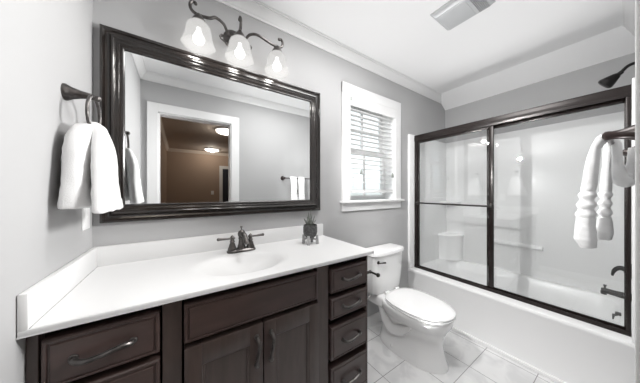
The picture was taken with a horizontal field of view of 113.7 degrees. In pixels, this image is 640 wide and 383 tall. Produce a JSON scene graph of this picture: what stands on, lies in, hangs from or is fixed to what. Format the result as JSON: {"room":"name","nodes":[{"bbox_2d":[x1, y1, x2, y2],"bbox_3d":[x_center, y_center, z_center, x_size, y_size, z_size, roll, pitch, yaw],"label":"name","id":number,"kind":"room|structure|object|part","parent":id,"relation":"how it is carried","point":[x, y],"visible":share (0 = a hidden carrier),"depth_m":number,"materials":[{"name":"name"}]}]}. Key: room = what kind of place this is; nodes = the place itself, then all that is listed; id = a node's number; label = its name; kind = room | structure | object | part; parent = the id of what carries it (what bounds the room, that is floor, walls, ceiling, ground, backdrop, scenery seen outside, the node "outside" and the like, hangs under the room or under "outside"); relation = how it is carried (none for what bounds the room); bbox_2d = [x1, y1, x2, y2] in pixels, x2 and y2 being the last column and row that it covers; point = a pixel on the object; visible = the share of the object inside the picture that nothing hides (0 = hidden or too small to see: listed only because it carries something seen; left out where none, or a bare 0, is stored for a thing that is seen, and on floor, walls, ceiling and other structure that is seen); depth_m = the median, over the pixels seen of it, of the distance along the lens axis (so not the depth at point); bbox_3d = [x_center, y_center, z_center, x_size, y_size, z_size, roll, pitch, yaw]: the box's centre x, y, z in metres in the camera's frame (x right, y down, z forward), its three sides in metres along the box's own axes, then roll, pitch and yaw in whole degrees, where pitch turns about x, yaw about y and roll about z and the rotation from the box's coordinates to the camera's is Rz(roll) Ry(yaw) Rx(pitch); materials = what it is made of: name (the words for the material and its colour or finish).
{"room":"bathroom","nodes":[
{"label":"bathroom","id":0,"kind":"room"},
{"bbox_2d":[0,0,92,382],"bbox_3d":[-0.788,0.030,0.406,0.130,2.700,1.850,0,0,-34],"label":"wall","id":1,"kind":"structure","parent":0,"point":[45,45],"depth_m":0.62,"materials":[{"name":"grey paint"}]},
{"bbox_2d":[60,83,101,123],"bbox_3d":[-0.925,-0.317,0.818,0.099,0.182,0.155,0,0,-34],"label":"towel ring","id":2,"kind":"object","parent":1,"relation":"attached to","point":[68,93],"visible":0.87,"depth_m":0.79,"materials":[{"name":"grey metal"}]},
{"bbox_2d":[57,122,122,213],"bbox_3d":[-0.879,-0.097,0.810,0.147,0.350,0.286,0,0,-34],"label":"hand towel","id":3,"kind":"object","parent":2,"relation":"hanging from","point":[89,164],"visible":1,"depth_m":0.75,"materials":[{"name":"white fabric"}]},
{"bbox_2d":[81,208,89,230],"bbox_3d":[-1.077,0.110,0.962,0.008,0.130,0.085,0,0,-34],"label":"wall outlet","id":4,"kind":"object","parent":1,"relation":"attached to","point":[85,212],"visible":0.72,"depth_m":0.95,"materials":[{"name":"white plastic"}]},
{"bbox_2d":[85,217,88,225],"bbox_3d":[-1.075,0.137,0.963,0.004,0.040,0.039,0,0,-34],"label":"socket","id":5,"kind":"object","parent":4,"relation":"attached to","point":[86,218],"depth_m":0.96,"materials":[{"name":"white plastic"}]},
{"bbox_2d":[93,0,444,316],"bbox_3d":[0.276,0.030,2.108,3.530,2.700,0.200,0,0,-34],"label":"wall","id":6,"kind":"structure","parent":0,"point":[303,64],"depth_m":1.60,"materials":[{"name":"grey paint"}]},
{"bbox_2d":[93,224,322,266],"bbox_3d":[-0.553,0.328,1.420,1.385,0.101,0.021,0,0,-34],"label":"backsplash","id":7,"kind":"structure","parent":6,"relation":"attached to","point":[139,251],"depth_m":1.23,"materials":[{"name":"white stone"}]},
{"bbox_2d":[100,24,319,222],"bbox_3d":[-0.552,-0.338,1.413,1.319,0.992,0.036,0,0,-34],"label":"wall mirror","id":8,"kind":"object","parent":6,"relation":"attached to","point":[193,135],"visible":0.98,"depth_m":1.29,"materials":[{"name":"brown metal"}]},
{"bbox_2d":[125,51,309,203],"bbox_3d":[-0.559,-0.338,1.423,1.151,0.824,0.006,0,0,-34],"label":"mirror glass","id":9,"kind":"object","parent":8,"relation":"attached to","point":[195,134],"depth_m":1.32,"materials":[{"name":"silver"}]},
{"bbox_2d":[188,0,283,55],"bbox_3d":[-0.507,-0.964,1.342,0.649,0.261,0.204,0,0,-34],"label":"vanity light","id":10,"kind":"object","parent":6,"relation":"attached to","point":[234,40],"visible":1,"depth_m":1.34,"materials":[{"name":"grey metal"}]},
{"bbox_3d":[-0.636,-1.034,1.259,0.065,0.093,0.266,0,0,35],"label":"arm","id":11,"kind":"part","parent":10,"relation":"part of","materials":[{"name":"grey metal"}]},
{"bbox_3d":[-0.522,-1.041,1.339,0.021,0.108,0.139,0,0,-36],"label":"arm","id":12,"kind":"part","parent":10,"relation":"part of","materials":[{"name":"grey metal"}]},
{"bbox_3d":[-0.398,-1.034,1.413,0.310,0.093,0.072,0,0,-16],"label":"arm","id":13,"kind":"part","parent":10,"relation":"part of","materials":[{"name":"grey metal"}]},
{"bbox_2d":[215,0,441,103],"bbox_3d":[0.305,-1.278,1.970,3.424,0.085,0.062,0,0,-34],"label":"trim","id":14,"kind":"structure","parent":6,"relation":"attached to","point":[256,9],"depth_m":1.77,"materials":[{"name":"white paint"}]},
{"bbox_2d":[339,81,404,211],"bbox_3d":[0.519,-0.415,2.240,0.918,1.200,0.250,0,0,-34],"label":"window","id":15,"kind":"structure","parent":6,"relation":"in","point":[348,202],"depth_m":2.24,"materials":[{"name":"white paint"}]},
{"bbox_3d":[0.464,-0.654,2.324,0.658,0.508,0.030,0,0,-34],"label":"sash","id":16,"kind":"part","parent":15,"relation":"part of","materials":[{"name":"white paint"}]},
{"bbox_3d":[0.483,-0.178,2.295,0.658,0.524,0.030,0,0,-34],"label":"sash","id":17,"kind":"part","parent":15,"relation":"part of","materials":[{"name":"white paint"}]},
{"bbox_3d":[0.519,0.097,2.240,0.918,0.023,0.250,0,0,-34],"label":"sill","id":18,"kind":"part","parent":15,"relation":"part of","materials":[{"name":"white paint"}]},
{"bbox_2d":[350,94,395,192],"bbox_3d":[0.549,-0.454,2.196,0.680,0.931,0.085,0,0,-34],"label":"window blind","id":19,"kind":"object","parent":15,"relation":"attached to","point":[355,101],"visible":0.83,"depth_m":2.18,"materials":[{"name":"white plastic"}]},
{"bbox_3d":[0.542,0.001,2.206,0.646,0.022,0.052,0,0,-34],"label":"rail","id":20,"kind":"part","parent":19,"relation":"part of","materials":[{"name":"white plastic"}]},
{"bbox_3d":[0.814,-0.517,2.346,0.002,0.625,0.002,0,0,-34],"label":"pull cord","id":21,"kind":"part","parent":19,"relation":"part of","materials":[{"name":"white plastic"}]},
{"bbox_2d":[367,312,381,327],"bbox_3d":[0.526,1.327,2.147,1.240,0.105,0.014,0,0,-34],"label":"baseboard","id":22,"kind":"structure","parent":6,"relation":"attached to","point":[373,319],"depth_m":2.16,"materials":[{"name":"white paint"}]},
{"bbox_2d":[258,0,622,92],"bbox_3d":[0.738,-1.370,1.425,3.800,0.100,1.850,0,0,-34],"label":"ceiling","id":23,"kind":"structure","parent":0,"point":[403,36],"depth_m":1.71,"materials":[{"name":"white paint"}]},
{"bbox_2d":[430,0,495,30],"bbox_3d":[1.019,-1.300,1.504,0.267,0.040,0.312,0,0,-34],"label":"exhaust fan","id":24,"kind":"object","parent":23,"relation":"attached to","point":[453,13],"visible":1,"depth_m":1.49,"materials":[{"name":"grey plastic"}]},
{"bbox_2d":[470,0,489,11],"bbox_3d":[1.078,-1.284,1.416,0.195,0.007,0.058,0,0,-34],"label":"grille","id":25,"kind":"object","parent":24,"relation":"attached to","point":[477,5],"depth_m":1.44,"materials":[{"name":"grey plastic"}]},
{"bbox_2d":[367,321,555,382],"bbox_3d":[0.755,1.430,1.400,3.800,0.100,1.790,0,0,-34],"label":"floor","id":26,"kind":"structure","parent":0,"point":[469,361],"depth_m":1.64,"materials":[{"name":"white tile"}]},
{"bbox_2d":[26,256,366,382],"bbox_3d":[-0.394,0.887,1.168,1.370,0.985,0.587,0,0,-34],"label":"vanity cabinet","id":27,"kind":"object","parent":26,"relation":"on","point":[307,326],"visible":0.99,"depth_m":0.89,"materials":[{"name":"brown wood"}]},
{"bbox_3d":[-0.698,0.501,0.690,0.270,0.145,0.052,0,0,-34],"label":"drawer","id":28,"kind":"part","parent":27,"relation":"part of","materials":[{"name":"brown wood"}]},
{"bbox_3d":[-0.676,0.501,0.652,0.159,0.028,0.042,0,0,-34],"label":"handle","id":29,"kind":"part","parent":27,"relation":"part of","materials":[{"name":"grey metal"}]},
{"bbox_3d":[-0.698,0.681,0.690,0.270,0.167,0.052,0,0,-34],"label":"drawer","id":30,"kind":"part","parent":27,"relation":"part of","materials":[{"name":"brown wood"}]},
{"bbox_2d":[16,224,373,339],"bbox_3d":[-0.396,0.379,1.185,1.385,0.204,0.587,0,0,-34],"label":"countertop","id":31,"kind":"structure","parent":27,"relation":"on","point":[103,282],"depth_m":0.97,"materials":[{"name":"white stone"}]},
{"bbox_2d":[217,226,263,253],"bbox_3d":[-0.468,0.296,1.278,0.287,0.158,0.160,0,0,-34],"label":"sink faucet","id":32,"kind":"object","parent":31,"relation":"on","point":[243,238],"visible":1,"depth_m":1.29,"materials":[{"name":"grey metal"}]},
{"bbox_3d":[-0.567,0.314,1.271,0.114,0.090,0.052,0,0,-34],"label":"handle","id":33,"kind":"part","parent":32,"relation":"part of","materials":[{"name":"grey metal"}]},
{"bbox_3d":[-0.467,0.300,1.277,0.054,0.118,0.156,0,0,-34],"label":"spout","id":34,"kind":"part","parent":32,"relation":"part of","materials":[{"name":"grey metal"}]},
{"bbox_3d":[-0.423,0.314,1.367,0.114,0.090,0.052,0,0,-34],"label":"handle","id":35,"kind":"part","parent":32,"relation":"part of","materials":[{"name":"grey metal"}]},
{"bbox_2d":[302,212,318,245],"bbox_3d":[-0.070,0.253,1.510,0.102,0.244,0.101,0,0,-34],"label":"potted succulent","id":36,"kind":"object","parent":31,"relation":"on","point":[310,228],"visible":1,"depth_m":1.48,"materials":[{"name":"grey plant"}]},
{"bbox_2d":[303,224,316,237],"bbox_3d":[-0.070,0.285,1.510,0.102,0.090,0.101,0,0,-34],"label":"pot","id":37,"kind":"object","parent":36,"relation":"attached to","point":[309,230],"depth_m":1.47,"materials":[{"name":"grey ceramic"}]},
{"bbox_3d":[-0.398,0.906,0.889,0.301,0.618,0.050,0,0,-34],"label":"door","id":38,"kind":"part","parent":27,"relation":"part of","materials":[{"name":"brown wood"}]},
{"bbox_3d":[-0.392,0.906,0.879,0.169,0.442,0.008,0,0,-34],"label":"door panel","id":39,"kind":"part","parent":27,"relation":"part of","materials":[{"name":"brown wood"}]},
{"bbox_3d":[-0.275,0.503,0.972,0.600,0.148,0.052,0,0,-34],"label":"false drawer","id":40,"kind":"part","parent":27,"relation":"part of","materials":[{"name":"brown wood"}]},
{"bbox_3d":[-0.274,0.712,0.921,0.028,0.146,0.041,0,0,-34],"label":"handle","id":41,"kind":"part","parent":27,"relation":"part of","materials":[{"name":"grey metal"}]},
{"bbox_3d":[-0.219,0.712,0.957,0.028,0.146,0.041,0,0,-34],"label":"handle","id":42,"kind":"part","parent":27,"relation":"part of","materials":[{"name":"grey metal"}]},
{"bbox_3d":[-0.144,0.906,1.058,0.299,0.618,0.050,0,0,-34],"label":"door","id":43,"kind":"part","parent":27,"relation":"part of","materials":[{"name":"brown wood"}]},
{"bbox_3d":[-0.138,0.906,1.049,0.167,0.442,0.008,0,0,-34],"label":"door panel","id":44,"kind":"part","parent":27,"relation":"part of","materials":[{"name":"brown wood"}]},
{"bbox_3d":[0.170,1.102,1.269,0.287,0.206,0.052,0,0,-34],"label":"drawer","id":45,"kind":"part","parent":27,"relation":"part of","materials":[{"name":"brown wood"}]},
{"bbox_3d":[0.170,0.862,1.269,0.287,0.188,0.052,0,0,-34],"label":"drawer","id":46,"kind":"part","parent":27,"relation":"part of","materials":[{"name":"brown wood"}]},
{"bbox_3d":[0.170,0.665,1.269,0.287,0.119,0.052,0,0,-34],"label":"drawer","id":47,"kind":"part","parent":27,"relation":"part of","materials":[{"name":"brown wood"}]},
{"bbox_3d":[0.170,0.508,1.269,0.287,0.138,0.052,0,0,-34],"label":"drawer","id":48,"kind":"part","parent":27,"relation":"part of","materials":[{"name":"brown wood"}]},
{"bbox_3d":[0.196,1.100,1.234,0.155,0.028,0.041,0,0,-34],"label":"handle","id":49,"kind":"part","parent":27,"relation":"part of","materials":[{"name":"grey metal"}]},
{"bbox_3d":[0.196,0.860,1.234,0.155,0.028,0.041,0,0,-34],"label":"handle","id":50,"kind":"part","parent":27,"relation":"part of","materials":[{"name":"grey metal"}]},
{"bbox_3d":[0.196,0.663,1.234,0.155,0.028,0.041,0,0,-34],"label":"handle","id":51,"kind":"part","parent":27,"relation":"part of","materials":[{"name":"grey metal"}]},
{"bbox_3d":[0.196,0.506,1.234,0.155,0.028,0.041,0,0,-34],"label":"handle","id":52,"kind":"part","parent":27,"relation":"part of","materials":[{"name":"grey metal"}]},
{"bbox_2d":[367,270,379,276],"bbox_3d":[0.333,0.555,1.401,0.100,0.048,0.108,0,0,-34],"label":"toilet paper holder","id":53,"kind":"object","parent":27,"relation":"attached to","point":[369,271],"visible":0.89,"depth_m":1.41,"materials":[{"name":"brown metal"}]},
{"bbox_2d":[367,243,455,374],"bbox_3d":[0.790,0.972,1.863,0.480,0.816,0.735,0,0,-34],"label":"toilet","id":54,"kind":"object","parent":26,"relation":"on","point":[416,323],"visible":0.98,"depth_m":1.75,"materials":[{"name":"white ceramic"}]},
{"bbox_3d":[0.639,0.785,2.090,0.460,0.361,0.190,0,0,-34],"label":"tank","id":55,"kind":"part","parent":54,"relation":"part of","materials":[{"name":"white ceramic"}]},
{"bbox_3d":[0.642,0.584,2.085,0.480,0.040,0.201,0,0,-34],"label":"tank lid","id":56,"kind":"part","parent":54,"relation":"part of","materials":[{"name":"white ceramic"}]},
{"bbox_3d":[0.846,0.970,1.780,0.438,0.015,0.535,0,0,-34],"label":"seat","id":57,"kind":"part","parent":54,"relation":"part of","materials":[{"name":"white plastic"}]},
{"bbox_3d":[0.846,0.947,1.780,0.434,0.024,0.534,0,0,-34],"label":"lid","id":58,"kind":"part","parent":54,"relation":"part of","materials":[{"name":"white ceramic"}]},
{"bbox_2d":[408,258,634,382],"bbox_3d":[1.840,1.147,2.118,0.907,0.465,1.516,0,0,-34],"label":"bathtub","id":59,"kind":"object","parent":26,"relation":"on","point":[559,348],"visible":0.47,"depth_m":1.74,"materials":[{"name":"white ceramic"}]},
{"bbox_2d":[408,77,634,343],"bbox_3d":[1.845,0.115,2.122,0.903,1.600,1.520,0,0,-34],"label":"shower surround","id":60,"kind":"object","parent":59,"relation":"on","point":[538,171],"visible":0.8,"depth_m":2.31,"materials":[{"name":"white plastic"}]},
{"bbox_3d":[1.421,0.115,2.735,0.880,1.600,0.027,0,0,-34],"label":"panel","id":61,"kind":"part","parent":60,"relation":"part of","materials":[{"name":"white plastic"}]},
{"bbox_2d":[439,201,460,203],"bbox_3d":[1.768,0.158,2.835,0.195,0.045,0.195,0,0,-34],"label":"corner shelf","id":62,"kind":"object","parent":60,"relation":"attached to","point":[447,202],"depth_m":2.81,"materials":[{"name":"white plastic"}]},
{"bbox_3d":[1.763,0.744,2.811,0.229,0.340,0.229,0,0,-34],"label":"corner seat","id":63,"kind":"part","parent":60,"relation":"part of","materials":[{"name":"white plastic"}]},
{"bbox_2d":[414,84,630,336],"bbox_3d":[1.564,0.120,1.932,0.101,1.590,1.465,0,0,-34],"label":"shower door","id":64,"kind":"structure","parent":60,"relation":"attached to","point":[619,95],"depth_m":1.66,"materials":[{"name":"brown metal"}]},
{"bbox_3d":[1.378,0.147,2.215,0.022,1.504,0.744,0,0,-34],"label":"sliding panel","id":65,"kind":"part","parent":64,"relation":"part of","materials":[{"name":"clear glass"}]},
{"bbox_3d":[1.784,0.147,1.663,0.022,1.504,0.745,0,0,-34],"label":"sliding panel","id":66,"kind":"part","parent":64,"relation":"part of","materials":[{"name":"clear glass"}]},
{"bbox_3d":[2.210,0.115,2.366,0.024,1.600,1.520,0,0,-34],"label":"panel","id":67,"kind":"part","parent":60,"relation":"part of","materials":[{"name":"white plastic"}]},
{"bbox_2d":[600,284,631,300],"bbox_3d":[2.218,0.755,1.568,0.054,0.080,0.136,0,0,-34],"label":"tub spout","id":68,"kind":"object","parent":60,"relation":"attached to","point":[605,291],"visible":0.84,"depth_m":1.57,"materials":[{"name":"black metal"}]},
{"bbox_2d":[611,264,631,278],"bbox_3d":[2.231,0.581,1.548,0.110,0.110,0.090,0,0,-34],"label":"shower valve","id":69,"kind":"object","parent":60,"relation":"attached to","point":[614,270],"visible":0.73,"depth_m":1.55,"materials":[{"name":"black metal"}]},
{"bbox_3d":[2.227,0.593,1.554,0.035,0.084,0.076,0,0,-34],"label":"lever","id":70,"kind":"part","parent":69,"relation":"part of","materials":[{"name":"black metal"}]},
{"bbox_3d":[2.250,0.115,1.494,0.880,1.600,0.023,0,0,-34],"label":"panel","id":71,"kind":"part","parent":60,"relation":"part of","materials":[{"name":"white plastic"}]},
{"bbox_2d":[612,311,620,318],"bbox_3d":[2.220,0.941,1.564,0.060,0.069,0.040,0,0,-34],"label":"overflow plate","id":72,"kind":"object","parent":59,"relation":"attached to","point":[616,312],"visible":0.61,"depth_m":1.56,"materials":[{"name":"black metal"}]},
{"bbox_2d":[441,25,634,109],"bbox_3d":[2.120,-1.242,2.305,0.243,0.155,1.520,0,0,-34],"label":"ceiling","id":73,"kind":"structure","parent":0,"point":[617,42],"depth_m":2.07,"materials":[{"name":"white paint"}]},
{"bbox_2d":[445,53,634,142],"bbox_3d":[2.260,0.030,2.441,0.140,2.700,1.850,0,0,-34],"label":"wall","id":74,"kind":"structure","parent":0,"point":[584,81],"depth_m":2.17,"materials":[{"name":"grey paint"}]},
{"bbox_3d":[1.212,0.030,0.707,3.530,2.700,0.130,0,0,-34],"label":"wall","id":75,"kind":"structure","parent":0,"visible":0},
{"bbox_2d":[598,62,634,87],"bbox_3d":[2.222,-0.868,1.562,0.092,0.162,0.175,0,0,-34],"label":"shower","id":76,"kind":"object","parent":75,"relation":"attached to","point":[607,82],"visible":0.82,"depth_m":1.56,"materials":[{"name":"black metal"}]},
{"bbox_3d":[2.248,-0.905,1.523,0.021,0.058,0.080,0,0,-34],"label":"arm","id":77,"kind":"part","parent":76,"relation":"part of","materials":[{"name":"black metal"}]},
{"bbox_2d":[602,124,634,155],"bbox_3d":[1.341,-0.205,0.922,0.703,0.068,0.085,0,0,-34],"label":"towel bar","id":78,"kind":"object","parent":75,"relation":"attached to","point":[629,132],"visible":0.42,"depth_m":0.74,"materials":[{"name":"black metal"}]},
{"bbox_2d":[573,135,634,248],"bbox_3d":[1.220,0.004,0.893,0.275,0.465,0.139,0,0,-14],"label":"bath towel","id":79,"kind":"object","parent":78,"relation":"hanging from","point":[587,231],"visible":0.88,"depth_m":0.87,"materials":[{"name":"white fabric"}]},
{"bbox_3d":[1.077,-0.205,0.746,0.068,0.068,0.085,0,0,-34],"label":"post","id":80,"kind":"part","parent":78,"relation":"part of","materials":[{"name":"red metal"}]},
{"bbox_3d":[1.605,-0.205,1.099,0.068,0.068,0.085,0,0,-34],"label":"post","id":81,"kind":"part","parent":78,"relation":"part of","materials":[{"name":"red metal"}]},
{"bbox_2d":[622,0,634,35],"bbox_3d":[1.114,-1.278,0.757,3.424,0.085,0.062,0,0,-34],"label":"trim","id":82,"kind":"structure","parent":75,"relation":"attached to","point":[628,6],"depth_m":1.52,"materials":[{"name":"white paint"}]},
{"bbox_2d":[635,0,639,382],"bbox_3d":[0.196,0.189,0.028,0.975,2.383,0.166,0,0,-34],"label":"door","id":83,"kind":"structure","parent":75,"relation":"in","point":[637,2],"depth_m":0.31,"materials":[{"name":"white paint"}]}
]}

